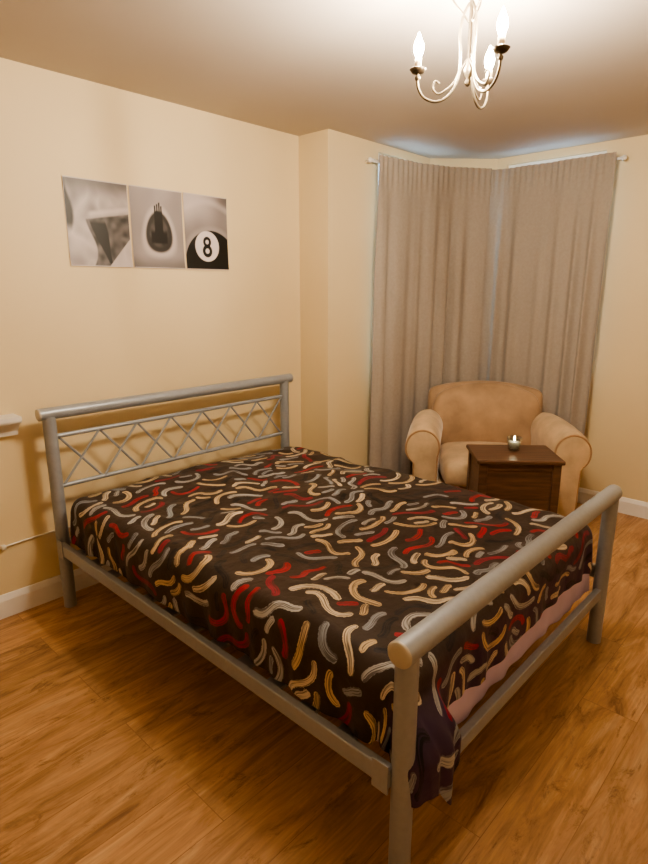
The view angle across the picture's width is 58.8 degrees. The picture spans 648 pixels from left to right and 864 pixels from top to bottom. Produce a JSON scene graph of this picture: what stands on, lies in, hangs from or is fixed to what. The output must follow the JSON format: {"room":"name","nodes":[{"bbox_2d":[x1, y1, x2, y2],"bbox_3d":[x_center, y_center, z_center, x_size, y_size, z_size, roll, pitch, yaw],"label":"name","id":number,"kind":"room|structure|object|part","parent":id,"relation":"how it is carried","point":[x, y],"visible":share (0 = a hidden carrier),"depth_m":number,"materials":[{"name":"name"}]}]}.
{"room":"bedroom","nodes":[
{"label":"bedroom","id":0,"kind":"room"},
{"bbox_2d":[0,57,300,594],"bbox_3d":[-1.515,-0.322,2.517,0.120,2.420,3.840,13,19,42],"label":"wall","id":1,"kind":"structure","parent":0,"point":[69,334],"depth_m":2.89,"materials":[{"name":"beige paint"}]},
{"bbox_2d":[0,413,21,436],"bbox_3d":[-1.557,0.017,2.389,0.100,0.093,0.545,13,19,42],"label":"wall shelf","id":2,"kind":"object","parent":1,"relation":"attached to","point":[9,423],"visible":1,"depth_m":2.54,"materials":[{"name":"white paint"}]},
{"bbox_2d":[0,526,69,549],"bbox_3d":[-1.398,0.618,2.773,0.895,0.243,0.037,-13,19,-43],"label":"power cable","id":3,"kind":"object","parent":1,"relation":"attached to","point":[2,547],"visible":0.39,"depth_m":2.72,"materials":[{"name":"white plastic"}]},
{"bbox_2d":[0,565,111,619],"bbox_3d":[-1.424,0.799,2.790,0.018,0.112,3.720,13,19,42],"label":"baseboard","id":4,"kind":"structure","parent":1,"relation":"attached to","point":[14,602],"depth_m":2.81,"materials":[{"name":"white paint"}]},
{"bbox_2d":[62,175,132,266],"bbox_3d":[-1.070,-0.991,2.742,0.004,0.390,0.312,13,19,42],"label":"poster","id":5,"kind":"object","parent":1,"relation":"attached to","point":[97,217],"visible":1,"depth_m":2.73,"materials":[{"name":"white paper"}]},
{"bbox_2d":[129,185,185,268],"bbox_3d":[-0.854,-1.046,2.966,0.004,0.390,0.300,13,19,42],"label":"poster","id":6,"kind":"object","parent":1,"relation":"attached to","point":[155,214],"visible":1,"depth_m":2.96,"materials":[{"name":"grey paper"}]},
{"bbox_2d":[183,192,228,269],"bbox_3d":[-0.647,-1.099,3.180,0.004,0.390,0.285,13,19,42],"label":"poster","id":7,"kind":"object","parent":1,"relation":"attached to","point":[205,217],"visible":1,"depth_m":3.18,"materials":[{"name":"black paper"}]},
{"bbox_2d":[0,503,647,863],"bbox_3d":[0.469,1.093,2.041,4.110,0.100,5.390,13,19,42],"label":"floor","id":8,"kind":"structure","parent":0,"point":[121,742],"depth_m":1.89,"materials":[{"name":"brown wood"}]},
{"bbox_2d":[35,373,622,863],"bbox_3d":[-0.022,0.404,2.566,2.038,0.987,1.560,13,19,42],"label":"double bed","id":9,"kind":"object","parent":8,"relation":"on","point":[405,652],"visible":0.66,"depth_m":1.97,"materials":[{"name":"silver metal"}]},
{"bbox_2d":[70,447,592,807],"bbox_3d":[0.007,0.511,2.546,2.018,0.387,1.465,13,19,42],"label":"duvet","id":10,"kind":"object","parent":9,"relation":"on","point":[308,563],"visible":0.94,"depth_m":2.07,"materials":[{"name":"fabric"}]},
{"bbox_2d":[405,381,591,516],"bbox_3d":[1.087,0.144,3.837,1.086,0.882,0.844,2,14,8],"label":"armchair","id":11,"kind":"object","parent":8,"relation":"on","point":[457,415],"visible":0.61,"depth_m":3.85,"materials":[{"name":"beige fabric"}]},
{"bbox_3d":[0.671,0.187,3.840,0.210,0.618,0.643,3,14,13],"label":"arm","id":12,"kind":"part","parent":11,"relation":"part of"},
{"bbox_2d":[439,441,507,487],"bbox_3d":[1.072,0.209,3.746,0.656,0.235,0.637,2,14,8],"label":"seat cushion","id":13,"kind":"object","parent":11,"relation":"on","point":[453,455],"depth_m":3.59,"materials":[{"name":"beige fabric"}]},
{"bbox_2d":[432,382,540,444],"bbox_3d":[1.117,-0.102,3.994,0.743,0.486,0.232,2,14,8],"label":"cushion","id":14,"kind":"object","parent":11,"relation":"on","point":[467,411],"depth_m":3.91,"materials":[{"name":"beige fabric"}]},
{"bbox_3d":[1.483,0.215,3.726,0.210,0.618,0.643,1,14,3],"label":"arm","id":15,"kind":"part","parent":11,"relation":"part of"},
{"bbox_2d":[466,444,565,512],"bbox_3d":[1.033,0.422,3.216,0.450,0.640,0.330,1,14,3],"label":"side table","id":16,"kind":"object","parent":8,"relation":"on","point":[529,476],"visible":0.62,"depth_m":3.04,"materials":[{"name":"brown wood"}]},
{"bbox_2d":[507,435,522,450],"bbox_3d":[1.050,0.060,3.175,0.082,0.082,0.082,13,19,42],"label":"candle jar","id":17,"kind":"object","parent":16,"relation":"on","point":[512,444],"visible":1,"depth_m":3.16,"materials":[{"name":"clear glass"}]},
{"bbox_2d":[0,0,647,158],"bbox_3d":[0.469,-1.354,1.437,4.110,0.100,5.390,13,19,42],"label":"ceiling","id":18,"kind":"structure","parent":0,"point":[573,73],"depth_m":2.38,"materials":[{"name":"paint"}]},
{"bbox_2d":[410,0,510,109],"bbox_3d":[0.467,-1.196,1.752,0.314,0.356,0.291,13,19,42],"label":"chandelier","id":19,"kind":"object","parent":18,"relation":"hanging from","point":[501,48],"visible":1,"depth_m":1.74,"materials":[{"name":"metal"}]},
{"bbox_2d":[298,129,429,465],"bbox_3d":[0.260,-0.731,4.175,0.370,2.420,1.080,13,19,42],"label":"wall","id":20,"kind":"structure","parent":0,"point":[338,190],"depth_m":3.74,"materials":[{"name":"beige paint"}]},
{"bbox_2d":[430,158,497,169],"bbox_3d":[1.009,-0.817,4.524,0.470,2.420,0.470,13,19,42],"label":"wall","id":21,"kind":"structure","parent":0,"point":[475,163],"depth_m":4.16,"materials":[{"name":"beige paint"}]},
{"bbox_2d":[498,135,647,501],"bbox_3d":[2.492,-0.541,3.405,3.270,2.420,0.120,13,19,42],"label":"wall","id":22,"kind":"structure","parent":0,"point":[616,427],"depth_m":3.81,"materials":[{"name":"beige paint"}]},
{"bbox_2d":[366,155,626,162],"bbox_3d":[1.087,-1.769,3.852,1.629,0.032,0.571,1,14,2],"label":"pole","id":23,"kind":"object","parent":22,"relation":"attached to","point":[624,157],"visible":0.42,"depth_m":3.61,"materials":[{"name":"white paint"}]},
{"bbox_2d":[369,155,491,474],"bbox_3d":[0.731,-0.698,4.132,0.944,2.275,0.121,-7,16,-27],"label":"curtain","id":24,"kind":"object","parent":23,"relation":"hanging from","point":[432,223],"visible":0.75,"depth_m":4.07,"materials":[{"name":"beige fabric"}]},
{"bbox_2d":[479,152,616,434],"bbox_3d":[1.467,-0.689,4.097,0.892,2.275,0.093,13,19,42],"label":"curtain","id":25,"kind":"object","parent":23,"relation":"hanging from","point":[548,224],"visible":0.7,"depth_m":3.98,"materials":[{"name":"beige fabric"}]},
{"bbox_2d":[509,151,606,167],"bbox_3d":[1.599,-1.847,3.946,0.680,0.045,0.060,13,19,42],"label":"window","id":26,"kind":"structure","parent":22,"relation":"in","point":[602,152],"depth_m":3.92,"materials":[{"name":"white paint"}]},
{"bbox_2d":[577,487,647,518],"bbox_3d":[2.445,0.591,3.632,3.270,0.112,0.018,13,19,42],"label":"baseboard","id":27,"kind":"structure","parent":22,"relation":"attached to","point":[628,506],"depth_m":3.95,"materials":[{"name":"white paint"}]}
]}

